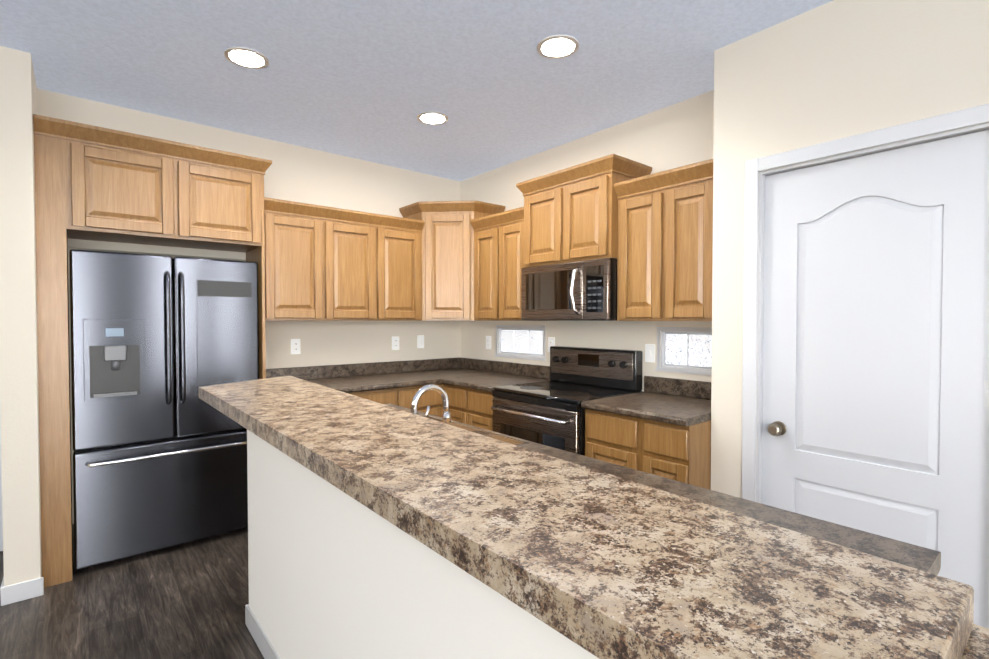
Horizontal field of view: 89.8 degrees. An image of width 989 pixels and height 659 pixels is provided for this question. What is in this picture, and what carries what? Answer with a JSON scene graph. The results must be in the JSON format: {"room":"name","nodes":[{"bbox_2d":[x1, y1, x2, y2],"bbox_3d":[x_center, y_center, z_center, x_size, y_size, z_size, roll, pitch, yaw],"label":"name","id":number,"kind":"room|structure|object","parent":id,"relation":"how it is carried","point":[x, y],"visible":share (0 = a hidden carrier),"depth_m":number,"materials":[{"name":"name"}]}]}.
{"room":"kitchen","nodes":[
{"label":"kitchen","id":0,"kind":"room"},
{"bbox_2d":[0,46,41,585],"bbox_3d":[-2.688,-0.019,2.854,0.130,2.680,1.150,-1,1,-40],"label":"wall","id":1,"kind":"structure","parent":0,"point":[20,463],"depth_m":2.42,"materials":[{"name":"beige paint"}]},
{"bbox_2d":[0,414,2,550],"bbox_3d":[-3.188,0.304,2.654,0.800,2.018,0.105,-1,1,-40],"label":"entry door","id":2,"kind":"structure","parent":1,"relation":"in","point":[1,531],"depth_m":2.92,"materials":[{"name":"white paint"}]},
{"bbox_2d":[0,577,12,605],"bbox_3d":[-2.604,1.280,2.669,0.012,0.090,0.742,-1,1,-40],"label":"baseboard","id":3,"kind":"structure","parent":1,"relation":"attached to","point":[5,591],"depth_m":2.39,"materials":[{"name":"white paint"}]},
{"bbox_2d":[0,524,263,658],"bbox_3d":[-0.524,1.426,0.104,6.500,0.100,8.190,-1,1,-40],"label":"floor","id":4,"kind":"structure","parent":0,"point":[188,600],"depth_m":2.35,"materials":[{"name":"brown wood"}]},
{"bbox_2d":[69,249,258,569],"bbox_3d":[-2.137,0.438,3.233,0.930,1.750,0.911,-1,1,-40],"label":"refrigerator","id":5,"kind":"object","parent":4,"relation":"on","point":[159,444],"visible":0.81,"depth_m":2.86,"materials":[{"name":"grey metal"}]},
{"bbox_2d":[271,432,302,658],"bbox_3d":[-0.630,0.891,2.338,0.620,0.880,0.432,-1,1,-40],"label":"base cabinet","id":6,"kind":"object","parent":4,"relation":"on","point":[288,459],"depth_m":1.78,"materials":[{"name":"white paint"}]},
{"bbox_2d":[354,389,389,403],"bbox_3d":[-1.054,0.864,3.710,0.523,0.880,0.617,-1,1,-40],"label":"base cabinet","id":7,"kind":"object","parent":4,"relation":"on","point":[382,396],"depth_m":3.50,"materials":[{"name":"brown wood"}]},
{"bbox_2d":[303,420,498,658],"bbox_3d":[-0.330,0.898,1.981,0.620,0.880,0.600,-1,1,-40],"label":"base cabinet","id":8,"kind":"object","parent":4,"relation":"on","point":[332,503],"depth_m":1.47,"materials":[{"name":"white paint"}]},
{"bbox_2d":[390,381,445,416],"bbox_3d":[-0.748,0.859,3.934,0.473,0.880,0.666,-1,1,-40],"label":"base cabinet","id":9,"kind":"object","parent":4,"relation":"on","point":[401,395],"depth_m":3.72,"materials":[{"name":"brown wood"}]},
{"bbox_2d":[309,369,485,392],"bbox_3d":[-0.820,0.399,3.887,1.825,0.038,0.631,-1,1,-40],"label":"countertop","id":10,"kind":"structure","parent":9,"relation":"on","point":[372,381],"depth_m":3.79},
{"bbox_2d":[442,373,549,392],"bbox_3d":[0.038,0.401,3.791,0.633,0.038,0.619,-1,1,-40],"label":"countertop","id":11,"kind":"structure","parent":9,"relation":"on","point":[486,383],"depth_m":3.73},
{"bbox_2d":[363,444,510,658],"bbox_3d":[-0.027,0.906,1.619,0.620,0.880,0.422,-1,1,-40],"label":"base cabinet","id":12,"kind":"object","parent":4,"relation":"on","point":[376,530],"depth_m":1.21,"materials":[{"name":"white paint"}]},
{"bbox_2d":[442,385,469,424],"bbox_3d":[-0.073,0.860,3.904,0.666,0.880,0.387,-1,1,-40],"label":"base cabinet","id":13,"kind":"object","parent":4,"relation":"on","point":[458,395],"depth_m":3.69,"materials":[{"name":"brown wood"}]},
{"bbox_2d":[411,516,518,658],"bbox_3d":[0.209,0.911,1.337,0.620,0.880,0.552,-1,1,-40],"label":"base cabinet","id":14,"kind":"object","parent":4,"relation":"on","point":[464,605],"depth_m":0.96,"materials":[{"name":"white paint"}]},
{"bbox_2d":[219,388,988,658],"bbox_3d":[-0.351,0.346,1.522,0.375,0.034,2.665,-1,1,-40],"label":"countertop","id":15,"kind":"structure","parent":14,"relation":"on","point":[671,579],"depth_m":0.65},
{"bbox_2d":[363,404,940,579],"bbox_3d":[-0.074,0.444,1.654,0.616,0.038,2.260,-1,1,-40],"label":"countertop","id":16,"kind":"structure","parent":14,"relation":"on","point":[922,561],"depth_m":1.10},
{"bbox_2d":[411,384,450,422],"bbox_3d":[-0.240,0.317,1.948,0.196,0.201,0.108,-1,1,-40],"label":"faucet","id":17,"kind":"object","parent":16,"relation":"on","point":[421,391],"visible":0.71,"depth_m":1.97,"materials":[{"name":"silver metal"}]},
{"bbox_2d":[470,389,494,430],"bbox_3d":[0.117,0.864,3.715,0.617,0.880,0.387,-1,1,-40],"label":"base cabinet","id":18,"kind":"object","parent":4,"relation":"on","point":[480,403],"depth_m":3.49,"materials":[{"name":"brown wood"}]},
{"bbox_2d":[491,346,642,455],"bbox_3d":[0.439,0.723,3.233,0.697,1.180,0.746,-1,1,-40],"label":"range","id":19,"kind":"object","parent":4,"relation":"on","point":[551,413],"visible":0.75,"depth_m":3.15,"materials":[{"name":"black metal"}]},
{"bbox_2d":[519,580,654,658],"bbox_3d":[0.470,0.918,1.025,0.620,0.880,0.502,-1,1,-40],"label":"base cabinet","id":20,"kind":"object","parent":4,"relation":"on","point":[548,629],"depth_m":0.59,"materials":[{"name":"white paint"}]},
{"bbox_2d":[581,405,633,468],"bbox_3d":[0.847,0.881,2.844,0.617,0.880,0.366,-1,1,-40],"label":"base cabinet","id":21,"kind":"object","parent":4,"relation":"on","point":[609,438],"depth_m":2.64,"materials":[{"name":"brown wood"}]},
{"bbox_2d":[634,417,710,489],"bbox_3d":[1.047,0.886,2.606,0.617,0.880,0.256,-1,1,-40],"label":"base cabinet","id":22,"kind":"object","parent":4,"relation":"on","point":[660,426],"depth_m":2.40,"materials":[{"name":"brown wood"}]},
{"bbox_2d":[582,393,710,428],"bbox_3d":[0.924,0.422,2.733,0.633,0.038,0.622,-1,1,-40],"label":"countertop","id":23,"kind":"structure","parent":22,"relation":"on","point":[664,408],"depth_m":2.61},
{"bbox_2d":[37,88,459,523],"bbox_3d":[-1.666,-0.043,4.024,2.940,2.680,0.670,-1,1,-40],"label":"wall","id":24,"kind":"structure","parent":0,"point":[294,173],"depth_m":3.80,"materials":[{"name":"beige paint"}]},
{"bbox_2d":[61,122,192,247],"bbox_3d":[-2.137,-0.796,2.900,0.554,0.532,0.419,-1,1,-40],"label":"upper cabinet","id":25,"kind":"object","parent":24,"relation":"attached to","point":[116,186],"depth_m":2.73,"materials":[{"name":"brown wood"}]},
{"bbox_2d":[185,146,268,253],"bbox_3d":[-1.818,-0.802,3.167,0.554,0.532,0.419,-1,1,-40],"label":"upper cabinet","id":26,"kind":"object","parent":24,"relation":"attached to","point":[231,208],"depth_m":3.06,"materials":[{"name":"brown wood"}]},
{"bbox_2d":[246,198,336,321],"bbox_3d":[-1.449,-0.459,3.546,0.485,0.792,0.324,-1,1,-40],"label":"upper cabinet","id":27,"kind":"object","parent":24,"relation":"attached to","point":[297,275],"depth_m":3.42,"materials":[{"name":"brown wood"}]},
{"bbox_2d":[291,339,299,353],"bbox_3d":[-1.494,0.128,3.728,0.070,0.114,0.008,-1,1,-40],"label":"electrical outlet","id":28,"kind":"object","parent":24,"relation":"attached to","point":[295,346],"visible":1,"depth_m":3.73,"materials":[{"name":"white plastic"}]},
{"bbox_2d":[266,357,457,380],"bbox_3d":[-1.016,0.325,4.120,1.825,0.100,0.020,-1,1,-40],"label":"backsplash","id":29,"kind":"structure","parent":24,"relation":"attached to","point":[308,373],"depth_m":4.05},
{"bbox_2d":[337,210,388,320],"bbox_3d":[-1.160,-0.464,3.787,0.544,0.792,0.324,-1,1,-40],"label":"upper cabinet","id":30,"kind":"object","parent":24,"relation":"attached to","point":[362,239],"depth_m":3.72,"materials":[{"name":"brown wood"}]},
{"bbox_2d":[392,336,398,349],"bbox_3d":[-0.850,0.117,4.267,0.070,0.114,0.008,-1,1,-40],"label":"electrical outlet","id":31,"kind":"object","parent":24,"relation":"attached to","point":[395,343],"visible":1,"depth_m":4.26,"materials":[{"name":"white plastic"}]},
{"bbox_2d":[389,218,420,320],"bbox_3d":[-0.872,-0.469,4.029,0.485,0.792,0.324,-1,1,-40],"label":"upper cabinet","id":32,"kind":"object","parent":24,"relation":"attached to","point":[404,234],"depth_m":3.95,"materials":[{"name":"brown wood"}]},
{"bbox_2d":[417,335,423,347],"bbox_3d":[-0.657,0.109,4.426,0.070,0.114,0.012,-1,1,-40],"label":"electrical outlet","id":33,"kind":"object","parent":24,"relation":"attached to","point":[420,341],"visible":1,"depth_m":4.42,"materials":[{"name":"white plastic"}]},
{"bbox_2d":[0,0,832,180],"bbox_3d":[-0.524,-1.353,0.048,6.500,0.100,8.190,-1,1,-40],"label":"ceiling","id":34,"kind":"structure","parent":0,"point":[368,80],"depth_m":2.53,"materials":[{"name":"paint"}]},
{"bbox_2d":[224,46,268,68],"bbox_3d":[-1.230,-1.347,2.464,0.200,0.009,0.200,-1,1,-40],"label":"recessed light","id":35,"kind":"object","parent":34,"relation":"in","point":[246,57],"visible":1,"depth_m":2.45,"materials":[{"name":"white paint"}]},
{"bbox_2d":[417,111,447,124],"bbox_3d":[-0.398,-1.361,3.200,0.200,0.009,0.200,-1,1,-40],"label":"recessed light","id":36,"kind":"object","parent":34,"relation":"in","point":[432,118],"visible":1,"depth_m":3.18,"materials":[{"name":"white paint"}]},
{"bbox_2d":[537,34,578,58],"bbox_3d":[0.302,-1.345,2.364,0.200,0.009,0.200,-1,1,-40],"label":"recessed light","id":37,"kind":"object","parent":34,"relation":"in","point":[558,46],"visible":1,"depth_m":2.35,"materials":[{"name":"white paint"}]},
{"bbox_2d":[460,90,713,391],"bbox_3d":[2.060,-0.001,1.959,0.120,2.680,7.520,-1,1,-40],"label":"wall","id":38,"kind":"structure","parent":0,"point":[679,134],"depth_m":3.36,"materials":[{"name":"beige paint"}]},
{"bbox_2d":[401,201,504,320],"bbox_3d":[-0.362,-0.551,4.269,0.607,0.947,0.607,-1,1,-40],"label":"upper cabinet","id":39,"kind":"object","parent":38,"relation":"attached to","point":[471,258],"depth_m":4.04,"materials":[{"name":"brown wood"}]},
{"bbox_2d":[473,218,488,320],"bbox_3d":[0.069,-0.468,3.978,0.324,0.792,0.391,-1,1,-40],"label":"upper cabinet","id":40,"kind":"object","parent":38,"relation":"attached to","point":[480,225],"depth_m":3.94,"materials":[{"name":"brown wood"}]},
{"bbox_2d":[486,336,490,348],"bbox_3d":[-0.054,0.115,4.385,0.008,0.114,0.070,-1,1,-40],"label":"electrical outlet","id":41,"kind":"object","parent":38,"relation":"attached to","point":[488,342],"visible":1,"depth_m":4.38,"materials":[{"name":"white plastic"}]},
{"bbox_2d":[495,325,545,360],"bbox_3d":[0.239,0.101,4.109,0.113,0.274,0.602,-1,1,-40],"label":"window","id":42,"kind":"structure","parent":38,"relation":"in","point":[522,341],"depth_m":4.08,"materials":[{"name":"white glass"}]},
{"bbox_2d":[489,210,557,320],"bbox_3d":[0.232,-0.464,3.783,0.324,0.792,0.392,-1,1,-40],"label":"upper cabinet","id":43,"kind":"object","parent":38,"relation":"attached to","point":[504,276],"depth_m":3.73,"materials":[{"name":"brown wood"}]},
{"bbox_2d":[517,174,548,269],"bbox_3d":[0.480,-0.722,3.439,0.379,0.572,0.445,-1,1,-40],"label":"upper cabinet","id":44,"kind":"object","parent":38,"relation":"attached to","point":[533,218],"depth_m":3.40,"materials":[{"name":"brown wood"}]},
{"bbox_2d":[548,337,554,351],"bbox_3d":[0.434,0.117,3.802,0.008,0.114,0.070,-1,1,-40],"label":"electrical outlet","id":45,"kind":"object","parent":38,"relation":"attached to","point":[551,341],"visible":0.62,"depth_m":3.80,"materials":[{"name":"white plastic"}]},
{"bbox_2d":[458,357,710,400],"bbox_3d":[0.520,0.334,3.691,0.020,0.100,2.612,-1,1,-40],"label":"backsplash","id":46,"kind":"structure","parent":38,"relation":"attached to","point":[680,387],"depth_m":3.15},
{"bbox_2d":[549,154,648,264],"bbox_3d":[0.677,-0.717,3.204,0.379,0.572,0.445,-1,1,-40],"label":"upper cabinet","id":47,"kind":"object","parent":38,"relation":"attached to","point":[583,198],"depth_m":3.05,"materials":[{"name":"brown wood"}]},
{"bbox_2d":[521,258,616,320],"bbox_3d":[0.553,-0.245,3.310,0.443,0.370,0.746,-1,1,-40],"label":"microwave","id":48,"kind":"object","parent":47,"relation":"attached to","point":[582,290],"visible":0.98,"depth_m":3.12,"materials":[{"name":"black metal"}]},
{"bbox_2d":[616,174,648,320],"bbox_3d":[0.965,-0.447,2.909,0.324,0.792,0.381,-1,1,-40],"label":"upper cabinet","id":49,"kind":"object","parent":38,"relation":"attached to","point":[632,258],"depth_m":2.86,"materials":[{"name":"brown wood"}]},
{"bbox_2d":[645,344,654,361],"bbox_3d":[0.984,0.150,3.143,0.012,0.114,0.070,-1,1,-40],"label":"electrical outlet","id":50,"kind":"object","parent":38,"relation":"attached to","point":[649,352],"visible":1,"depth_m":3.14,"materials":[{"name":"white plastic"}]},
{"bbox_2d":[649,159,712,320],"bbox_3d":[1.121,-0.443,2.722,0.324,0.792,0.381,-1,1,-40],"label":"upper cabinet","id":51,"kind":"object","parent":38,"relation":"attached to","point":[681,199],"depth_m":2.63,"materials":[{"name":"brown wood"}]},
{"bbox_2d":[655,327,711,375],"bbox_3d":[1.224,0.124,2.934,0.113,0.274,0.537,-1,1,-40],"label":"window","id":52,"kind":"structure","parent":38,"relation":"in","point":[688,350],"depth_m":2.98,"materials":[{"name":"white glass"}]},
{"bbox_2d":[711,0,988,497],"bbox_3d":[2.746,0.023,0.734,0.400,2.680,4.760,-1,1,-40],"label":"wall","id":53,"kind":"structure","parent":0,"point":[832,70],"depth_m":2.10,"materials":[{"name":"beige paint"}]},
{"bbox_2d":[741,104,988,628],"bbox_3d":[1.491,0.284,2.009,0.136,2.107,0.896,-1,1,-40],"label":"trim","id":54,"kind":"structure","parent":53,"relation":"attached to","point":[753,323],"depth_m":2.25,"materials":[{"name":"white paint"}]},
{"bbox_2d":[762,130,988,627],"bbox_3d":[1.464,0.317,1.981,0.103,2.018,0.758,-1,1,-40],"label":"pantry door","id":55,"kind":"structure","parent":53,"relation":"in","point":[876,356],"depth_m":1.93,"materials":[{"name":"white paint"}]}
]}

